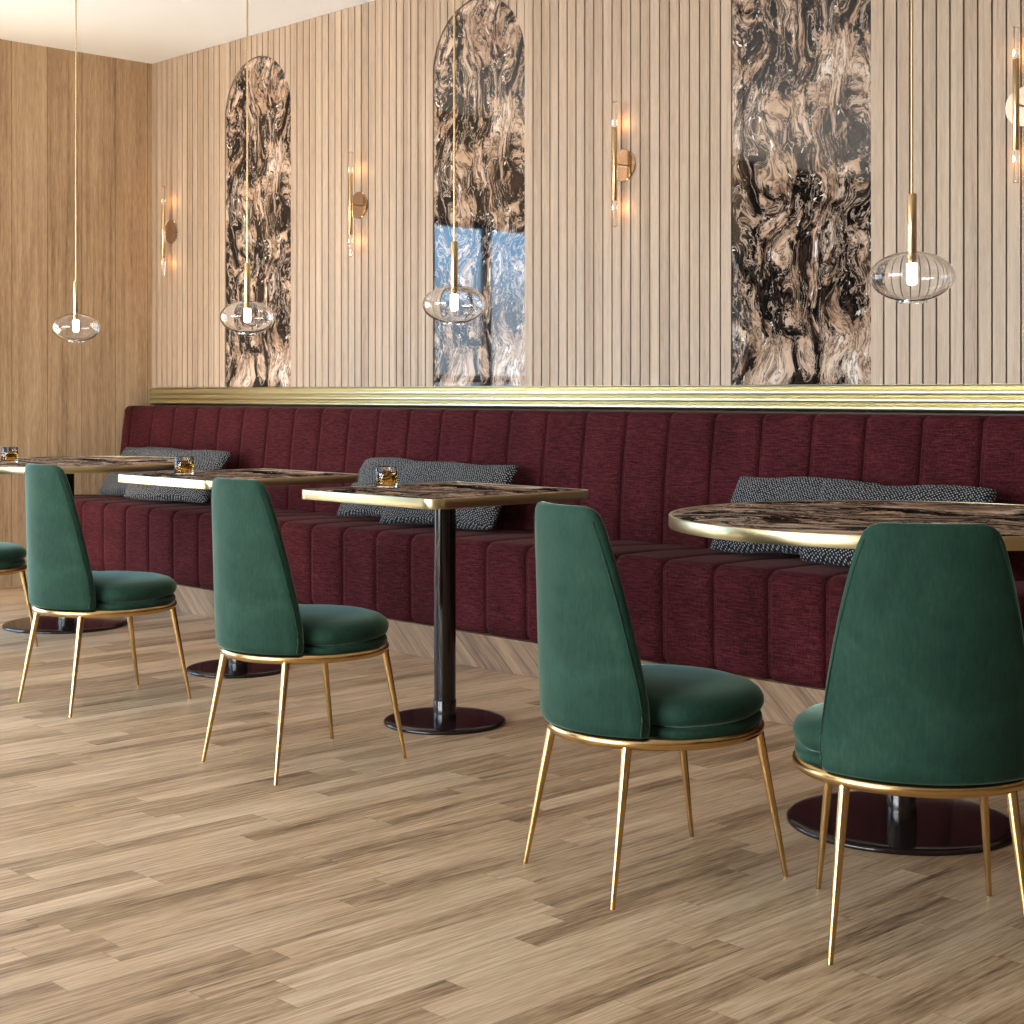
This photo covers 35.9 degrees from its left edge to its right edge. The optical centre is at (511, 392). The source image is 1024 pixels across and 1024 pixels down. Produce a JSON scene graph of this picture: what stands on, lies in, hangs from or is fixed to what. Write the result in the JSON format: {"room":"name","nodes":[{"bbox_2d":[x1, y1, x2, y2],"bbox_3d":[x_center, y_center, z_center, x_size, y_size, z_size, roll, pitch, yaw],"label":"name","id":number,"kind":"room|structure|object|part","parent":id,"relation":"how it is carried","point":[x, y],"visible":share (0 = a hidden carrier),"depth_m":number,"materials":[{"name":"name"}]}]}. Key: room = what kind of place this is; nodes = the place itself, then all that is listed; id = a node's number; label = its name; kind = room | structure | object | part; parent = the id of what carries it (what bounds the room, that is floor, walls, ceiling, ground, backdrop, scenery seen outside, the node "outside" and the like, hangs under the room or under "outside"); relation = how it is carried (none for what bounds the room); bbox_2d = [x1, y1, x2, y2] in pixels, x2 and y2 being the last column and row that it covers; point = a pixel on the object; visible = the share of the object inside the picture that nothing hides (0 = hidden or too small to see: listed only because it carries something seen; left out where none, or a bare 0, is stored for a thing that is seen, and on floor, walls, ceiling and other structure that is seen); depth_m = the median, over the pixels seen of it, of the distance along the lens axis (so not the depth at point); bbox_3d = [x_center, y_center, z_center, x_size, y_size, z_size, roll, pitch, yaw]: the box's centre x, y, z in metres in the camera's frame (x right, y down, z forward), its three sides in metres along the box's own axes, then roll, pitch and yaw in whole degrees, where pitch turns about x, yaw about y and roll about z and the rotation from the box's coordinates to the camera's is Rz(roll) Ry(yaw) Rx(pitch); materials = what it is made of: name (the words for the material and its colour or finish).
{"room":"restaurant","nodes":[
{"label":"restaurant","id":0,"kind":"room"},
{"bbox_2d":[0,39,154,586],"bbox_3d":[-5.501,-0.440,6.279,9.530,3.020,0.200,0,0,-44],"label":"wall","id":1,"kind":"structure","parent":0,"point":[59,397],"depth_m":8.99,"materials":[{"name":"brown wood"}]},
{"bbox_2d":[0,0,373,63],"bbox_3d":[-1.478,-2.010,2.073,9.530,0.120,11.840,0,0,-44],"label":"ceiling","id":2,"kind":"structure","parent":0,"point":[145,31],"depth_m":8.32,"materials":[{"name":"white paint"}]},
{"bbox_2d":[51,0,99,342],"bbox_3d":[-1.919,-1.086,6.955,0.208,1.727,0.208,0,0,-16],"label":"pendant lamp","id":3,"kind":"object","parent":2,"relation":"hanging from","point":[75,327],"visible":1,"depth_m":6.92,"materials":[{"name":"clear glass"}]},
{"bbox_3d":[-1.919,-0.290,6.955,0.208,0.122,0.208,0,0,-44],"label":"lamp shade","id":4,"kind":"part","parent":3,"relation":"part of","materials":[{"name":"clear glass"}]},
{"bbox_2d":[73,281,78,312],"bbox_3d":[-1.919,-0.407,6.955,0.024,0.171,0.024,0,0,-44],"label":"socket","id":5,"kind":"object","parent":3,"relation":"attached to","point":[75,283],"depth_m":6.95,"materials":[{"name":"gold metal"}]},
{"bbox_3d":[-1.919,-1.212,6.955,0.006,1.437,0.007,0,0,-44],"label":"rod","id":6,"kind":"part","parent":3,"relation":"part of","materials":[{"name":"gold metal"}]},
{"bbox_2d":[219,0,274,334],"bbox_3d":[-1.005,-1.086,5.999,0.208,1.727,0.208,0,0,39],"label":"pendant lamp","id":7,"kind":"object","parent":2,"relation":"hanging from","point":[246,317],"visible":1,"depth_m":5.95,"materials":[{"name":"clear glass"}]},
{"bbox_2d":[244,263,249,300],"bbox_3d":[-1.005,-0.407,5.999,0.024,0.171,0.024,0,0,-44],"label":"socket","id":8,"kind":"object","parent":7,"relation":"attached to","point":[246,265],"depth_m":5.99,"materials":[{"name":"gold metal"}]},
{"bbox_3d":[-1.005,-1.212,5.999,0.006,1.437,0.007,0,0,-44],"label":"rod","id":9,"kind":"part","parent":7,"relation":"part of","materials":[{"name":"gold metal"}]},
{"bbox_3d":[-1.005,-0.290,5.999,0.208,0.122,0.208,0,0,-44],"label":"lamp shade","id":10,"kind":"part","parent":7,"relation":"part of","materials":[{"name":"clear glass"}]},
{"bbox_2d":[422,0,485,324],"bbox_3d":[-0.188,-1.086,5.144,0.208,1.727,0.208,0,0,-16],"label":"pendant lamp","id":11,"kind":"object","parent":2,"relation":"hanging from","point":[453,304],"visible":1,"depth_m":5.09,"materials":[{"name":"clear glass"}]},
{"bbox_3d":[-0.188,-1.212,5.144,0.006,1.437,0.007,0,0,-44],"label":"rod","id":12,"kind":"part","parent":11,"relation":"part of","materials":[{"name":"gold metal"}]},
{"bbox_3d":[-0.188,-0.290,5.144,0.208,0.122,0.208,0,0,-44],"label":"lamp shade","id":13,"kind":"part","parent":11,"relation":"part of","materials":[{"name":"clear glass"}]},
{"bbox_2d":[451,241,457,284],"bbox_3d":[-0.188,-0.407,5.144,0.024,0.171,0.024,0,0,-44],"label":"socket","id":14,"kind":"object","parent":11,"relation":"attached to","point":[454,244],"depth_m":5.13,"materials":[{"name":"gold metal"}]},
{"bbox_2d":[869,0,955,303],"bbox_3d":[0.991,-1.086,3.912,0.208,1.727,0.208,0,0,39],"label":"pendant lamp","id":15,"kind":"object","parent":2,"relation":"hanging from","point":[911,276],"visible":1,"depth_m":3.85,"materials":[{"name":"clear glass"}]},
{"bbox_2d":[907,193,916,250],"bbox_3d":[0.991,-0.407,3.912,0.024,0.171,0.024,0,0,-44],"label":"socket","id":16,"kind":"object","parent":15,"relation":"attached to","point":[912,197],"depth_m":3.90,"materials":[{"name":"gold metal"}]},
{"bbox_3d":[0.991,-1.212,3.912,0.006,1.437,0.007,0,0,-44],"label":"rod","id":17,"kind":"part","parent":15,"relation":"part of","materials":[{"name":"gold metal"}]},
{"bbox_3d":[0.991,-0.290,3.912,0.208,0.122,0.208,0,0,-44],"label":"lamp shade","id":18,"kind":"part","parent":15,"relation":"part of","materials":[{"name":"clear glass"}]},
{"bbox_2d":[0,585,1023,1023],"bbox_3d":[-1.478,1.120,2.073,9.530,0.100,11.840,0,0,-44],"label":"floor","id":19,"kind":"structure","parent":0,"point":[143,880],"depth_m":3.52,"materials":[{"name":"brown wood"}]},
{"bbox_2d":[0,542,37,646],"bbox_3d":[-2.301,0.656,6.628,0.513,0.831,0.489,0,0,-44],"label":"dining chair","id":20,"kind":"object","parent":19,"relation":"on","point":[12,556],"visible":0.98,"depth_m":6.59,"materials":[{"name":"green fabric"}]},
{"bbox_3d":[-2.279,0.720,6.649,0.442,0.028,0.480,0,0,-44],"label":"seat","id":21,"kind":"part","parent":20,"relation":"part of","materials":[{"name":"green fabric"}]},
{"bbox_2d":[0,542,26,563],"bbox_3d":[-2.279,0.669,6.649,0.449,0.074,0.487,0,0,-44],"label":"seat cushion","id":22,"kind":"object","parent":20,"relation":"on","point":[10,553],"depth_m":6.58,"materials":[{"name":"green fabric"}]},
{"bbox_3d":[-2.035,0.904,6.654,0.079,0.334,0.022,0,0,-19],"label":"leg","id":23,"kind":"part","parent":20,"relation":"part of","materials":[{"name":"gold metal"}]},
{"bbox_2d":[0,456,173,633],"bbox_3d":[-2.055,0.692,7.288,1.156,0.756,1.156,0,0,-44],"label":"pedestal table","id":24,"kind":"object","parent":19,"relation":"on","point":[71,465],"visible":0.59,"depth_m":7.17,"materials":[{"name":"brown stone"}]},
{"bbox_2d":[1,447,17,462],"bbox_3d":[-2.260,0.279,7.109,0.073,0.070,0.073,0,0,-44],"label":"tumbler","id":25,"kind":"object","parent":24,"relation":"on","point":[8,454],"visible":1,"depth_m":7.08,"materials":[{"name":"clear glass"}]},
{"bbox_2d":[18,463,190,716],"bbox_3d":[-1.425,0.656,5.496,0.513,0.831,0.489,0,0,-43],"label":"dining chair","id":26,"kind":"object","parent":19,"relation":"on","point":[62,582],"visible":1,"depth_m":5.29,"materials":[{"name":"green fabric"}]},
{"bbox_3d":[-1.676,0.904,5.491,0.081,0.334,0.022,0,0,-14],"label":"leg","id":27,"kind":"part","parent":26,"relation":"part of","materials":[{"name":"gold metal"}]},
{"bbox_3d":[-1.563,0.482,5.367,0.134,0.484,0.397,0,0,-43],"label":"backrest","id":28,"kind":"part","parent":26,"relation":"part of","materials":[{"name":"green fabric"}]},
{"bbox_3d":[-1.447,0.904,5.247,0.022,0.334,0.081,0,0,18],"label":"leg","id":29,"kind":"part","parent":26,"relation":"part of","materials":[{"name":"gold metal"}]},
{"bbox_3d":[-1.385,0.904,5.760,0.022,0.334,0.079,0,0,22],"label":"leg","id":30,"kind":"part","parent":26,"relation":"part of","materials":[{"name":"gold metal"}]},
{"bbox_2d":[92,571,176,602],"bbox_3d":[-1.403,0.669,5.517,0.449,0.074,0.487,0,0,-43],"label":"seat cushion","id":31,"kind":"object","parent":26,"relation":"on","point":[107,586],"depth_m":5.37,"materials":[{"name":"green fabric"}]},
{"bbox_3d":[-1.403,0.720,5.517,0.442,0.028,0.480,0,0,-43],"label":"seat","id":32,"kind":"part","parent":26,"relation":"part of","materials":[{"name":"green fabric"}]},
{"bbox_3d":[-1.160,0.904,5.519,0.079,0.334,0.022,0,0,-19],"label":"leg","id":33,"kind":"part","parent":26,"relation":"part of","materials":[{"name":"gold metal"}]},
{"bbox_2d":[118,468,357,678],"bbox_3d":[-1.059,0.692,6.113,0.691,0.756,0.691,0,0,-44],"label":"pedestal table","id":34,"kind":"object","parent":19,"relation":"on","point":[234,669],"visible":0.58,"depth_m":6.00,"materials":[{"name":"brown stone"}]},
{"bbox_2d":[174,456,193,474],"bbox_3d":[-1.262,0.279,6.079,0.073,0.070,0.073,0,0,-44],"label":"tumbler","id":35,"kind":"object","parent":34,"relation":"on","point":[183,465],"visible":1,"depth_m":6.05,"materials":[{"name":"clear glass"}]},
{"bbox_2d":[201,477,406,784],"bbox_3d":[-0.612,0.656,4.595,0.513,0.831,0.489,0,0,-43],"label":"dining chair","id":36,"kind":"object","parent":19,"relation":"on","point":[259,618],"visible":1,"depth_m":4.39,"materials":[{"name":"green fabric"}]},
{"bbox_3d":[-0.862,0.904,4.591,0.081,0.334,0.022,0,0,-14],"label":"leg","id":37,"kind":"part","parent":36,"relation":"part of","materials":[{"name":"gold metal"}]},
{"bbox_3d":[-0.750,0.482,4.467,0.134,0.484,0.397,0,0,-43],"label":"backrest","id":38,"kind":"part","parent":36,"relation":"part of","materials":[{"name":"green fabric"}]},
{"bbox_3d":[-0.634,0.904,4.346,0.022,0.334,0.081,0,0,18],"label":"leg","id":39,"kind":"part","parent":36,"relation":"part of","materials":[{"name":"gold metal"}]},
{"bbox_3d":[-0.570,0.904,4.859,0.022,0.334,0.079,0,0,23],"label":"leg","id":40,"kind":"part","parent":36,"relation":"part of","materials":[{"name":"gold metal"}]},
{"bbox_2d":[299,604,388,645],"bbox_3d":[-0.589,0.669,4.616,0.449,0.074,0.487,0,0,-43],"label":"seat cushion","id":41,"kind":"object","parent":36,"relation":"on","point":[319,624],"depth_m":4.46,"materials":[{"name":"green fabric"}]},
{"bbox_3d":[-0.589,0.720,4.616,0.442,0.028,0.480,0,0,-43],"label":"seat","id":42,"kind":"part","parent":36,"relation":"part of","materials":[{"name":"green fabric"}]},
{"bbox_3d":[-0.346,0.904,4.617,0.079,0.334,0.022,0,0,-18],"label":"leg","id":43,"kind":"part","parent":36,"relation":"part of","materials":[{"name":"gold metal"}]},
{"bbox_2d":[302,482,587,734],"bbox_3d":[-0.218,0.692,5.136,0.691,0.756,0.691,0,0,-44],"label":"pedestal table","id":44,"kind":"object","parent":19,"relation":"on","point":[444,718],"visible":0.99,"depth_m":5.10,"materials":[{"name":"metal"}]},
{"bbox_2d":[375,466,396,487],"bbox_3d":[-0.417,0.279,5.240,0.073,0.070,0.073,0,0,-44],"label":"tumbler","id":45,"kind":"object","parent":44,"relation":"on","point":[385,476],"visible":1,"depth_m":5.21,"materials":[{"name":"clear glass"}]},
{"bbox_2d":[74,406,1023,725],"bbox_3d":[0.273,0.572,6.263,0.738,0.995,7.775,0,0,-44],"label":"banquette","id":46,"kind":"object","parent":19,"relation":"on","point":[769,620],"visible":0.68,"depth_m":6.22,"materials":[{"name":"red fabric"}]},
{"bbox_2d":[99,447,182,495],"bbox_3d":[-2.019,0.435,8.696,0.646,0.274,0.222,0,0,45],"label":"cushion","id":47,"kind":"object","parent":46,"relation":"on","point":[110,486],"visible":0.25,"depth_m":8.77,"materials":[{"name":"grey fabric"}]},
{"bbox_2d":[123,448,231,502],"bbox_3d":[-1.762,0.432,8.297,0.646,0.270,0.226,0,0,37],"label":"cushion","id":48,"kind":"object","parent":46,"relation":"on","point":[203,459],"visible":0.64,"depth_m":8.20,"materials":[{"name":"grey fabric"}]},
{"bbox_2d":[337,457,457,516],"bbox_3d":[-0.523,0.433,7.131,0.618,0.277,0.221,0,0,44],"label":"cushion","id":49,"kind":"object","parent":46,"relation":"on","point":[366,474],"visible":0.2,"depth_m":7.20,"materials":[{"name":"grey fabric"}]},
{"bbox_2d":[380,461,518,529],"bbox_3d":[-0.273,0.434,6.739,0.618,0.272,0.221,0,0,38],"label":"cushion","id":50,"kind":"object","parent":46,"relation":"on","point":[472,518],"visible":0.55,"depth_m":6.69,"materials":[{"name":"grey fabric"}]},
{"bbox_3d":[0.212,0.766,6.205,0.556,0.380,7.775,0,0,-44],"label":"seat","id":51,"kind":"part","parent":46,"relation":"part of","materials":[{"name":"red fabric"}]},
{"bbox_3d":[0.465,0.347,6.447,0.206,0.546,7.775,0,0,-44],"label":"backrest","id":52,"kind":"part","parent":46,"relation":"part of","materials":[{"name":"red fabric"}]},
{"bbox_2d":[711,476,882,554],"bbox_3d":[0.994,0.434,5.545,0.610,0.277,0.222,0,0,44],"label":"cushion","id":53,"kind":"object","parent":46,"relation":"on","point":[748,489],"visible":0.35,"depth_m":5.59,"materials":[{"name":"grey fabric"}]},
{"bbox_2d":[800,481,996,565],"bbox_3d":[1.251,0.434,5.146,0.608,0.272,0.222,0,0,37],"label":"cushion","id":54,"kind":"object","parent":46,"relation":"on","point":[830,490],"visible":0.24,"depth_m":5.16,"materials":[{"name":"grey fabric"}]},
{"bbox_2d":[523,501,787,909],"bbox_3d":[0.309,0.656,3.540,0.513,0.831,0.489,0,0,-29],"label":"dining chair","id":55,"kind":"object","parent":19,"relation":"on","point":[595,689],"visible":1,"depth_m":3.35,"materials":[{"name":"green fabric"}]},
{"bbox_3d":[0.065,0.904,3.597,0.081,0.334,0.022,0,0,0],"label":"leg","id":56,"kind":"part","parent":55,"relation":"part of","materials":[{"name":"gold metal"}]},
{"bbox_3d":[0.143,0.482,3.449,0.134,0.484,0.397,0,0,-29],"label":"backrest","id":57,"kind":"part","parent":55,"relation":"part of","materials":[{"name":"green fabric"}]},
{"bbox_3d":[0.227,0.904,3.303,0.022,0.334,0.081,0,0,32],"label":"leg","id":58,"kind":"part","parent":55,"relation":"part of","materials":[{"name":"gold metal"}]},
{"bbox_3d":[0.413,0.904,3.785,0.022,0.334,0.079,0,0,37],"label":"leg","id":59,"kind":"part","parent":55,"relation":"part of","materials":[{"name":"gold metal"}]},
{"bbox_2d":[641,664,763,727],"bbox_3d":[0.336,0.669,3.555,0.449,0.074,0.487,0,0,-29],"label":"seat cushion","id":60,"kind":"object","parent":55,"relation":"on","point":[673,696],"depth_m":3.38,"materials":[{"name":"green fabric"}]},
{"bbox_3d":[0.336,0.720,3.555,0.442,0.028,0.480,0,0,-29],"label":"seat","id":61,"kind":"part","parent":55,"relation":"part of","materials":[{"name":"green fabric"}]},
{"bbox_3d":[0.572,0.904,3.497,0.079,0.334,0.022,0,0,-4],"label":"leg","id":62,"kind":"part","parent":55,"relation":"part of","materials":[{"name":"gold metal"}]},
{"bbox_2d":[669,500,1023,855],"bbox_3d":[0.970,0.688,3.932,1.156,0.764,1.156,0,0,-44],"label":"pedestal table","id":63,"kind":"object","parent":19,"relation":"on","point":[877,823],"visible":0.63,"depth_m":3.86,"materials":[{"name":"stone"}]},
{"bbox_2d":[792,522,1023,964],"bbox_3d":[0.807,0.656,3.148,0.489,0.831,0.513,0,0,8],"label":"dining chair","id":64,"kind":"object","parent":19,"relation":"on","point":[924,694],"visible":1,"depth_m":2.92,"materials":[{"name":"green fabric"}]},
{"bbox_3d":[0.811,0.720,3.178,0.480,0.028,0.442,0,0,8],"label":"seat","id":65,"kind":"part","parent":64,"relation":"part of","materials":[{"name":"green fabric"}]},
{"bbox_2d":[793,703,822,751],"bbox_3d":[0.811,0.669,3.179,0.487,0.074,0.449,0,0,8],"label":"seat cushion","id":66,"kind":"object","parent":64,"relation":"on","point":[808,724],"depth_m":3.12,"materials":[{"name":"green fabric"}]},
{"bbox_3d":[0.671,0.904,3.378,0.022,0.334,0.079,0,0,-17],"label":"leg","id":67,"kind":"part","parent":64,"relation":"part of","materials":[{"name":"gold metal"}]},
{"bbox_3d":[0.616,0.904,2.985,0.022,0.334,0.081,0,0,36],"label":"leg","id":68,"kind":"part","parent":64,"relation":"part of","materials":[{"name":"gold metal"}]},
{"bbox_3d":[0.782,0.482,2.960,0.397,0.484,0.134,0,0,8],"label":"backrest","id":69,"kind":"part","parent":64,"relation":"part of","materials":[{"name":"green fabric"}]},
{"bbox_3d":[0.998,0.904,3.334,0.022,0.334,0.079,0,0,32],"label":"leg","id":70,"kind":"part","parent":64,"relation":"part of","materials":[{"name":"gold metal"}]},
{"bbox_3d":[0.948,0.904,2.941,0.022,0.334,0.081,0,0,-21],"label":"leg","id":71,"kind":"part","parent":64,"relation":"part of","materials":[{"name":"gold metal"}]},
{"bbox_2d":[152,0,1023,415],"bbox_3d":[1.893,-0.440,5.298,0.200,3.020,11.840,0,0,-44],"label":"wall","id":72,"kind":"structure","parent":0,"point":[646,299],"depth_m":6.81,"materials":[{"name":"brown wood"}]},
{"bbox_2d":[161,186,177,276],"bbox_3d":[-2.005,-0.938,9.180,0.068,0.524,0.135,0,0,-44],"label":"wall sconce","id":73,"kind":"object","parent":72,"relation":"attached to","point":[170,232],"visible":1,"depth_m":9.16,"materials":[{"name":"brown metal"}]},
{"bbox_2d":[226,57,290,386],"bbox_3d":[-1.376,-0.928,8.589,0.012,1.791,0.620,0,0,-44],"label":"marble panel","id":74,"kind":"object","parent":72,"relation":"attached to","point":[262,359],"visible":0.98,"depth_m":8.57,"materials":[{"name":"brown stone"}]},
{"bbox_2d":[348,152,367,256],"bbox_3d":[-0.790,-0.942,7.909,0.068,0.524,0.135,0,0,-44],"label":"wall sconce","id":75,"kind":"object","parent":72,"relation":"attached to","point":[357,203],"visible":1,"depth_m":7.89,"materials":[{"name":"gold metal"}]},
{"bbox_2d":[434,0,524,385],"bbox_3d":[-0.151,-0.928,7.308,0.012,1.791,0.625,0,0,-44],"label":"marble panel","id":76,"kind":"object","parent":72,"relation":"attached to","point":[489,350],"visible":0.99,"depth_m":7.28,"materials":[{"name":"brown stone"}]},
{"bbox_2d":[149,384,1023,413],"bbox_3d":[1.821,0.020,5.229,0.040,0.102,11.440,0,0,-44],"label":"trim","id":77,"kind":"structure","parent":72,"relation":"attached to","point":[884,398],"depth_m":6.56,"materials":[{"name":"gold metal"}]},
{"bbox_2d":[611,101,635,226],"bbox_3d":[0.446,-0.956,6.617,0.068,0.524,0.135,0,0,-44],"label":"wall sconce","id":78,"kind":"object","parent":72,"relation":"attached to","point":[623,163],"visible":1,"depth_m":6.60,"materials":[{"name":"gold metal"}]},
{"bbox_2d":[732,0,870,384],"bbox_3d":[1.095,-0.928,6.005,0.012,1.791,0.643,0,0,-44],"label":"marble panel","id":79,"kind":"object","parent":72,"relation":"attached to","point":[801,69],"visible":1,"depth_m":6.00,"materials":[{"name":"brown stone"}]},
{"bbox_2d":[1005,26,1023,182],"bbox_3d":[1.703,-0.965,5.303,0.068,0.524,0.135,0,0,-44],"label":"wall sconce","id":80,"kind":"object","parent":72,"relation":"attached to","point":[1014,107],"visible":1,"depth_m":5.28,"materials":[{"name":"gold metal"}]}
]}

